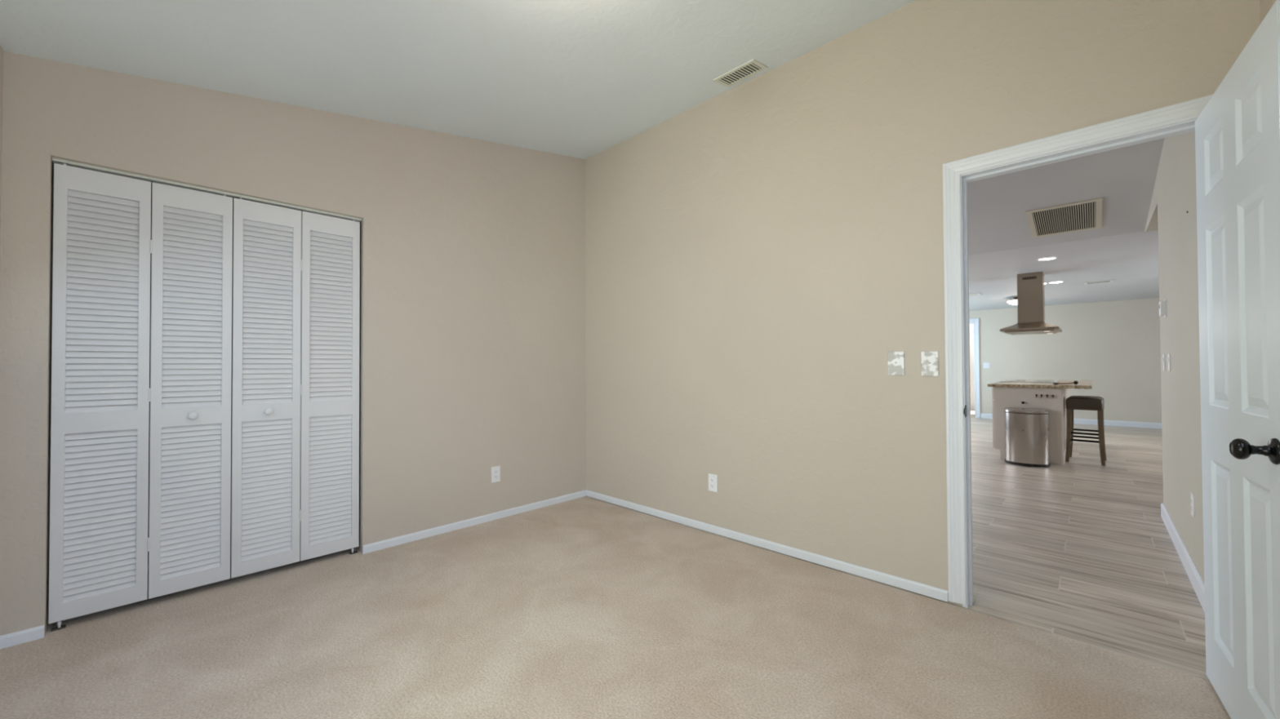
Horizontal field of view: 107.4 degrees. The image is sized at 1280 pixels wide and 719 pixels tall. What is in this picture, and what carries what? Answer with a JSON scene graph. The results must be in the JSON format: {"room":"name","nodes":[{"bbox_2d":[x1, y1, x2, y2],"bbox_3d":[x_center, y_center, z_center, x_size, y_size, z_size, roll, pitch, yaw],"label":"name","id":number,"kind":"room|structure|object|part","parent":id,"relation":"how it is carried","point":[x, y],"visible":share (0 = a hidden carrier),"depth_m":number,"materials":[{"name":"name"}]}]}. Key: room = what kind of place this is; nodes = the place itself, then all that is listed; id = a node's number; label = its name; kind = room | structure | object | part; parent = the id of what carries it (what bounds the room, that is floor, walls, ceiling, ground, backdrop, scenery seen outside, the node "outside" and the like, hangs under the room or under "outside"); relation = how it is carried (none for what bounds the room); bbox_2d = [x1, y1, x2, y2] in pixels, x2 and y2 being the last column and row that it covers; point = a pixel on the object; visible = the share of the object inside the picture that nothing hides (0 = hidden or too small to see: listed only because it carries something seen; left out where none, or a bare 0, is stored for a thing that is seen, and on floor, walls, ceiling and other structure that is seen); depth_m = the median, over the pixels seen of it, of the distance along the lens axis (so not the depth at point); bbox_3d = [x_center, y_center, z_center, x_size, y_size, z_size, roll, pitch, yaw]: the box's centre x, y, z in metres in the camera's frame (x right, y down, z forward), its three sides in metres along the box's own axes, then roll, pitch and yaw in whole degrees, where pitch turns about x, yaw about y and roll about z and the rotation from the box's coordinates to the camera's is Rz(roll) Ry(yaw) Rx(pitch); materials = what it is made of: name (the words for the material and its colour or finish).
{"room":"empty bedroom","nodes":[
{"label":"empty bedroom","id":0,"kind":"room"},
{"bbox_2d":[0,44,3,266],"bbox_3d":[-1.369,-0.073,0.609,3.695,2.475,0.150,-1,-1,44],"label":"wall","id":1,"kind":"structure","parent":0,"point":[1,48],"depth_m":1.94,"materials":[{"name":"beige paint"}]},
{"bbox_2d":[0,51,586,635],"bbox_3d":[-1.662,-0.304,3.060,0.120,3.004,3.274,-1,-1,44],"label":"wall","id":2,"kind":"structure","parent":0,"point":[473,311],"depth_m":3.02,"materials":[{"name":"beige paint"}]},
{"bbox_2d":[48,162,233,631],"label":"bifold closet door","id":3,"kind":"structure","parent":2,"relation":"in","point":[100,546],"depth_m":2.25,"materials":[{"name":"white paint"}]},
{"bbox_3d":[-2.485,0.144,2.175,0.027,2.018,0.298,-1,-1,44],"label":"door","id":4,"kind":"part","parent":3,"relation":"part of","materials":[{"name":"white paint"}]},
{"bbox_3d":[-2.482,0.704,2.167,0.014,0.750,0.228,-1,-1,44],"label":"louver panel","id":5,"kind":"part","parent":3,"relation":"part of","materials":[{"name":"white paint"}]},
{"bbox_3d":[-2.486,-0.262,2.180,0.014,1.005,0.228,-1,-1,44],"label":"louver panel","id":6,"kind":"part","parent":3,"relation":"part of","materials":[{"name":"white paint"}]},
{"bbox_3d":[-2.276,0.145,2.392,0.027,2.018,0.298,-1,-1,44],"label":"door","id":7,"kind":"part","parent":3,"relation":"part of","materials":[{"name":"white paint"}]},
{"bbox_3d":[-2.273,0.706,2.384,0.014,0.750,0.228,-1,-1,44],"label":"louver panel","id":8,"kind":"part","parent":3,"relation":"part of","materials":[{"name":"white paint"}]},
{"bbox_3d":[-2.278,-0.260,2.397,0.014,1.005,0.228,-1,-1,44],"label":"louver panel","id":9,"kind":"part","parent":3,"relation":"part of","materials":[{"name":"white paint"}]},
{"bbox_3d":[-2.255,0.283,2.371,0.030,0.037,0.037,-1,-1,44],"label":"knob","id":10,"kind":"part","parent":3,"relation":"part of","materials":[{"name":"white paint"}]},
{"bbox_2d":[52,157,361,222],"bbox_3d":[-2.175,-0.879,2.516,0.032,0.012,1.216,-1,-1,44],"label":"trim","id":11,"kind":"structure","parent":2,"relation":"attached to","point":[55,160],"depth_m":2.40,"materials":[{"name":"white metal"}]},
{"bbox_2d":[0,489,586,648],"bbox_3d":[-1.556,1.173,3.049,0.012,0.050,3.124,-1,-1,44],"label":"baseboard","id":12,"kind":"structure","parent":2,"relation":"attached to","point":[37,633],"depth_m":3.17,"materials":[{"name":"white wood"}]},
{"bbox_2d":[231,197,359,578],"bbox_3d":[-1.952,0.161,2.708,0.058,2.068,0.598,-1,-1,44],"label":"bifold closet door","id":13,"kind":"structure","parent":2,"relation":"in","point":[295,480],"depth_m":2.69,"materials":[{"name":"white paint"}]},
{"bbox_3d":[-2.067,0.147,2.610,0.027,2.018,0.298,-1,-1,44],"label":"door","id":14,"kind":"part","parent":13,"relation":"part of","materials":[{"name":"white paint"}]},
{"bbox_3d":[-2.064,0.708,2.602,0.014,0.750,0.228,-1,-1,44],"label":"louver panel","id":15,"kind":"part","parent":13,"relation":"part of","materials":[{"name":"white paint"}]},
{"bbox_3d":[-2.068,-0.258,2.615,0.014,1.005,0.228,-1,-1,44],"label":"louver panel","id":16,"kind":"part","parent":13,"relation":"part of","materials":[{"name":"white paint"}]},
{"bbox_3d":[-2.046,0.285,2.588,0.030,0.037,0.037,-1,-1,44],"label":"knob","id":17,"kind":"part","parent":13,"relation":"part of","materials":[{"name":"white paint"}]},
{"bbox_3d":[-1.859,0.149,2.827,0.027,2.018,0.298,-1,-1,44],"label":"door","id":18,"kind":"part","parent":13,"relation":"part of","materials":[{"name":"white paint"}]},
{"bbox_3d":[-1.855,0.710,2.819,0.014,0.750,0.228,-1,-1,44],"label":"louver panel","id":19,"kind":"part","parent":13,"relation":"part of","materials":[{"name":"white paint"}]},
{"bbox_3d":[-1.860,-0.256,2.832,0.014,1.005,0.228,-1,-1,44],"label":"louver panel","id":20,"kind":"part","parent":13,"relation":"part of","materials":[{"name":"white paint"}]},
{"bbox_2d":[491,466,500,483],"bbox_3d":[-1.086,0.865,3.545,0.008,0.117,0.072,-1,-1,44],"label":"electrical outlet","id":21,"kind":"object","parent":2,"relation":"attached to","point":[495,471],"visible":1,"depth_m":3.54,"materials":[{"name":"white plastic"}]},
{"bbox_2d":[0,0,915,159],"bbox_3d":[-0.293,-1.592,1.755,3.935,0.635,3.274,-1,-1,44],"label":"ceiling","id":22,"kind":"structure","parent":0,"point":[575,78],"depth_m":2.36,"materials":[{"name":"white paint"}]},
{"bbox_2d":[713,58,768,87],"bbox_3d":[0.628,-1.791,2.947,0.290,0.036,0.171,-1,-1,44],"label":"ceiling vent","id":23,"kind":"object","parent":22,"relation":"in","point":[752,67],"visible":1,"depth_m":2.94,"materials":[{"name":"white metal"}]},
{"bbox_2d":[0,409,1231,718],"bbox_3d":[4.814,1.233,5.706,8.200,0.060,15.785,-1,-1,44],"label":"floor","id":24,"kind":"structure","parent":0,"point":[584,607],"depth_m":2.04,"materials":[{"name":"carpet"}]},
{"bbox_2d":[1004,407,1050,467],"bbox_3d":[4.455,0.887,5.417,0.408,0.640,0.335,-1,-1,40],"label":"trash can","id":25,"kind":"object","parent":24,"relation":"on","point":[1027,434],"visible":1,"depth_m":5.31,"materials":[{"name":"silver metal"}]},
{"bbox_3d":[4.463,0.587,5.433,0.406,0.040,0.304,-1,-1,40],"label":"lid","id":26,"kind":"part","parent":25,"relation":"part of","materials":[{"name":"silver metal"}]},
{"bbox_2d":[991,386,1069,465],"bbox_3d":[5.334,0.778,6.357,0.652,0.874,2.231,-1,-1,44],"label":"kitchen island","id":27,"kind":"object","parent":24,"relation":"on","point":[1054,400],"visible":0.62,"depth_m":5.57,"materials":[{"name":"beige paint"}]},
{"bbox_3d":[4.553,0.428,6.006,0.020,0.160,0.535,-1,-1,44],"label":"drawer","id":28,"kind":"part","parent":27,"relation":"part of","materials":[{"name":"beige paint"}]},
{"bbox_3d":[4.554,0.806,6.001,0.020,0.575,0.535,-1,-1,44],"label":"cabinet door","id":29,"kind":"part","parent":27,"relation":"part of","materials":[{"name":"beige paint"}]},
{"bbox_2d":[987,379,1092,389],"bbox_3d":[5.421,0.321,6.312,0.931,0.036,2.282,-1,-1,44],"label":"island countertop","id":30,"kind":"structure","parent":27,"relation":"on","point":[1082,384],"depth_m":5.65,"materials":[{"name":"stone"}]},
{"bbox_2d":[999,379,1058,382],"bbox_3d":[5.438,0.302,6.561,0.580,0.010,0.840,-1,-1,44],"label":"cooktop","id":31,"kind":"object","parent":30,"relation":"in","point":[1006,380],"visible":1,"depth_m":6.41,"materials":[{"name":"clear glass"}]},
{"bbox_2d":[1053,381,1078,384],"bbox_3d":[4.967,0.270,5.488,0.220,0.045,0.051,-1,-1,44],"label":"utensil","id":32,"kind":"object","parent":30,"relation":"on","point":[1074,382],"visible":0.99,"depth_m":5.48,"materials":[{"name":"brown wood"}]},
{"bbox_3d":[4.970,0.277,5.485,0.140,0.025,0.014,-1,-1,44],"label":"handle","id":33,"kind":"part","parent":32,"relation":"part of","materials":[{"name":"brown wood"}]},
{"bbox_3d":[5.577,0.774,6.158,0.026,0.874,2.182,-1,-1,44],"label":"panel","id":34,"kind":"part","parent":27,"relation":"part of","materials":[{"name":"beige paint"}]},
{"bbox_2d":[1065,395,1106,466],"bbox_3d":[5.286,0.823,5.579,0.454,0.765,0.338,0,-1,-44],"label":"bar stool","id":35,"kind":"object","parent":24,"relation":"on","point":[1073,402],"visible":1,"depth_m":5.48,"materials":[{"name":"wood"}]},
{"bbox_3d":[5.047,0.895,5.540,0.059,0.622,0.059,0,-1,-44],"label":"leg","id":36,"kind":"part","parent":35,"relation":"part of","materials":[{"name":"brown wood"}]},
{"bbox_3d":[5.331,0.897,5.815,0.059,0.622,0.059,0,-1,-44],"label":"leg","id":37,"kind":"part","parent":35,"relation":"part of","materials":[{"name":"brown wood"}]},
{"bbox_3d":[5.284,0.512,5.583,0.438,0.145,0.318,0,-1,-44],"label":"seat","id":38,"kind":"part","parent":35,"relation":"part of","materials":[{"name":"leather"}]},
{"bbox_3d":[5.242,0.891,5.340,0.059,0.622,0.059,0,-1,-44],"label":"leg","id":39,"kind":"part","parent":35,"relation":"part of","materials":[{"name":"brown wood"}]},
{"bbox_3d":[5.525,0.893,5.615,0.059,0.622,0.059,0,-1,-44],"label":"leg","id":40,"kind":"part","parent":35,"relation":"part of","materials":[{"name":"brown wood"}]},
{"bbox_2d":[585,0,1260,606],"bbox_3d":[0.574,-0.308,3.265,4.810,3.010,0.120,-1,-1,44],"label":"wall","id":41,"kind":"structure","parent":0,"point":[757,254],"depth_m":2.69,"materials":[{"name":"beige paint"}]},
{"bbox_2d":[708,473,717,492],"bbox_3d":[0.501,0.850,3.236,0.072,0.117,0.008,-1,-1,44],"label":"electrical outlet","id":42,"kind":"object","parent":41,"relation":"attached to","point":[713,479],"visible":1,"depth_m":3.23,"materials":[{"name":"white plastic"}]},
{"bbox_2d":[586,489,948,602],"bbox_3d":[0.505,1.165,3.226,2.738,0.050,0.012,-1,-1,44],"label":"baseboard","id":43,"kind":"structure","parent":41,"relation":"attached to","point":[909,585],"depth_m":2.82,"materials":[{"name":"white wood"}]},
{"bbox_2d":[887,351,904,375],"bbox_3d":[1.330,0.020,2.443,0.078,0.122,0.012,-1,-1,44],"label":"switch plate","id":44,"kind":"object","parent":41,"relation":"attached to","point":[895,359],"visible":1,"depth_m":2.44,"materials":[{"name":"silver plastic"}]},
{"bbox_2d":[920,351,938,376],"bbox_3d":[1.440,0.021,2.337,0.074,0.122,0.012,-1,-1,44],"label":"switch plate","id":45,"kind":"object","parent":41,"relation":"attached to","point":[930,360],"visible":1,"depth_m":2.34,"materials":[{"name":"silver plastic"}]},
{"bbox_2d":[942,94,1213,608],"bbox_3d":[1.865,0.106,2.019,0.916,2.135,0.155,-1,-1,44],"label":"trim","id":46,"kind":"structure","parent":41,"relation":"attached to","point":[1179,118],"depth_m":2.25,"materials":[{"name":"white wood"}]},
{"bbox_3d":[1.554,0.247,2.246,0.002,0.056,0.054,-1,-1,44],"label":"strike plate","id":47,"kind":"part","parent":46,"relation":"part of","materials":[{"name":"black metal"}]},
{"bbox_2d":[1195,0,1279,718],"bbox_3d":[1.835,0.131,1.430,0.183,2.032,0.772,-1,-1,40],"label":"door","id":48,"kind":"structure","parent":41,"relation":"in","point":[1237,131],"depth_m":1.39,"materials":[{"name":"white paint"}]},
{"bbox_3d":[1.587,0.234,1.216,0.074,0.067,0.067,-1,-1,40],"label":"knob","id":49,"kind":"part","parent":48,"relation":"part of","materials":[{"name":"black metal"}]},
{"bbox_2d":[968,323,974,410],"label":"door","id":50,"kind":"structure","parent":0,"point":[971,326],"depth_m":11.85,"materials":[{"name":"white glass"}]},
{"bbox_2d":[968,260,1159,311],"bbox_3d":[6.842,-1.173,7.860,8.200,0.170,3.900,-1,-1,44],"label":"ceiling","id":51,"kind":"structure","parent":0,"point":[1139,280],"depth_m":7.41,"materials":[{"name":"white paint"}]},
{"bbox_2d":[968,292,981,296],"bbox_3d":[5.738,-1.130,8.226,0.360,0.009,0.260,-1,-2,44],"label":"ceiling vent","id":52,"kind":"object","parent":51,"relation":"in","point":[979,293],"visible":0.4,"depth_m":8.13,"materials":[{"name":"white metal"}]},
{"bbox_2d":[1005,297,1017,305],"bbox_3d":[6.771,-1.050,8.412,0.364,0.142,0.364,-1,-1,44],"label":"ceiling light","id":53,"kind":"object","parent":51,"relation":"attached to","point":[1014,301],"visible":0.42,"depth_m":8.39,"materials":[{"name":"white glass"}]},
{"bbox_3d":[6.771,-1.023,8.412,0.342,0.088,0.342,-1,-1,44],"label":"lamp shade","id":54,"kind":"part","parent":53,"relation":"part of","materials":[{"name":"white glass"}]},
{"bbox_2d":[1000,271,1062,335],"bbox_3d":[5.458,-0.777,6.562,0.608,0.820,0.904,-1,-1,44],"label":"range hood","id":55,"kind":"object","parent":51,"relation":"hanging from","point":[1030,286],"visible":1,"depth_m":6.44,"materials":[{"name":"silver metal"}]},
{"bbox_2d":[1022,275,1036,279],"bbox_3d":[5.351,-1.120,6.461,0.150,0.036,0.003,-1,-1,44],"label":"vent","id":56,"kind":"object","parent":55,"relation":"attached to","point":[1024,277],"depth_m":6.46,"materials":[{"name":"black metal"}]},
{"bbox_3d":[5.461,-0.380,6.558,0.508,0.018,0.800,-1,-1,44],"label":"filter panel","id":57,"kind":"part","parent":55,"relation":"part of","materials":[{"name":"silver metal"}]},
{"bbox_2d":[1047,280,1063,284],"bbox_3d":[6.250,-1.160,7.068,0.190,0.008,0.190,-1,-2,44],"label":"recessed light","id":58,"kind":"object","parent":51,"relation":"in","point":[1055,282],"visible":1,"depth_m":7.04,"materials":[{"name":"white plastic"}]},
{"bbox_2d":[1084,279,1113,284],"bbox_3d":[6.834,-1.155,7.007,0.310,0.008,0.240,-1,-2,44],"label":"ceiling vent","id":59,"kind":"object","parent":51,"relation":"in","point":[1110,280],"visible":1,"depth_m":6.99,"materials":[{"name":"white metal"}]},
{"bbox_2d":[968,297,1161,423],"bbox_3d":[8.241,0.083,9.292,8.200,2.316,0.120,-1,-1,44],"label":"wall","id":60,"kind":"structure","parent":0,"point":[1113,345],"depth_m":8.91,"materials":[{"name":"beige paint"}]},
{"bbox_2d":[968,318,980,417],"bbox_3d":[6.967,0.191,10.505,1.032,2.144,0.138,-1,-1,44],"label":"trim","id":61,"kind":"structure","parent":60,"relation":"attached to","point":[975,321],"depth_m":10.13,"materials":[{"name":"white wood"}]},
{"bbox_2d":[983,362,990,368],"bbox_3d":[7.390,0.128,10.020,0.118,0.120,0.009,-1,-1,44],"label":"light switch","id":62,"kind":"object","parent":60,"relation":"attached to","point":[986,365],"visible":1,"depth_m":10.02,"materials":[{"name":"white plastic"}]},
{"bbox_2d":[980,413,1161,429],"bbox_3d":[9.050,1.175,8.411,4.840,0.100,0.014,-1,-1,44],"label":"baseboard","id":63,"kind":"structure","parent":60,"relation":"attached to","point":[1081,421],"depth_m":8.66,"materials":[{"name":"white wood"}]},
{"bbox_2d":[967,137,1164,280],"bbox_3d":[3.534,-1.548,4.426,8.200,0.680,5.641,-1,-1,44],"label":"ceiling","id":64,"kind":"structure","parent":0,"point":[1125,177],"depth_m":4.30,"materials":[{"name":"white paint"}]},
{"bbox_2d":[1036,257,1057,260],"bbox_3d":[4.837,-1.195,5.584,0.190,0.007,0.190,-1,-1,44],"label":"recessed light","id":65,"kind":"object","parent":64,"relation":"in","point":[1045,258],"visible":1,"depth_m":5.57,"materials":[{"name":"white plastic"}]},
{"bbox_2d":[1025,197,1102,238],"bbox_3d":[3.960,-1.304,4.388,0.505,0.119,0.682,-1,-1,44],"label":"ceiling vent","id":66,"kind":"object","parent":64,"relation":"in","point":[1082,215],"visible":1,"depth_m":4.36,"materials":[{"name":"beige metal"}]},
{"bbox_2d":[1144,131,1204,582],"bbox_3d":[3.538,-0.328,3.058,0.120,3.016,3.691,-1,-1,44],"label":"wall","id":67,"kind":"structure","parent":0,"point":[1174,193],"depth_m":2.75,"materials":[{"name":"beige paint"}]},
{"bbox_2d":[1159,299,1166,318],"bbox_3d":[3.654,-0.354,3.287,0.029,0.120,0.120,-1,-1,44],"label":"thermostat","id":68,"kind":"object","parent":67,"relation":"attached to","point":[1162,304],"visible":1,"depth_m":3.25,"materials":[{"name":"white plastic"}]},
{"bbox_3d":[3.662,-0.354,3.279,0.006,0.120,0.120,-1,-1,44],"label":"wall plate","id":69,"kind":"part","parent":68,"relation":"part of","materials":[{"name":"white plastic"}]},
{"bbox_2d":[1161,354,1165,370],"bbox_3d":[3.752,0.022,3.370,0.012,0.117,0.072,-1,-1,44],"label":"light switch","id":70,"kind":"object","parent":67,"relation":"attached to","point":[1163,355],"visible":1,"depth_m":3.35,"materials":[{"name":"white plastic"}]},
{"bbox_2d":[1166,353,1170,371],"bbox_3d":[3.537,0.020,3.147,0.012,0.117,0.085,-1,-1,44],"label":"light switch","id":71,"kind":"object","parent":67,"relation":"attached to","point":[1168,357],"visible":1,"depth_m":3.12,"materials":[{"name":"white plastic"}]},
{"bbox_2d":[1160,502,1204,613],"bbox_3d":[3.668,1.117,2.110,1.614,0.100,2.487,-1,-1,44],"label":"baseboard","id":72,"kind":"structure","parent":67,"relation":"attached to","point":[1197,584],"depth_m":2.63,"materials":[{"name":"white wood"}]},
{"bbox_2d":[1190,492,1195,517],"bbox_3d":[2.905,0.764,2.472,0.008,0.117,0.072,-1,-1,44],"label":"electrical outlet","id":73,"kind":"object","parent":67,"relation":"attached to","point":[1193,514],"visible":1,"depth_m":2.45,"materials":[{"name":"white plastic"}]},
{"bbox_2d":[1259,0,1275,23],"bbox_3d":[1.088,-0.352,0.416,0.120,3.004,3.274,-1,-1,44],"label":"wall","id":74,"kind":"structure","parent":0,"point":[1265,6],"depth_m":1.60,"materials":[{"name":"beige paint"}]}
]}

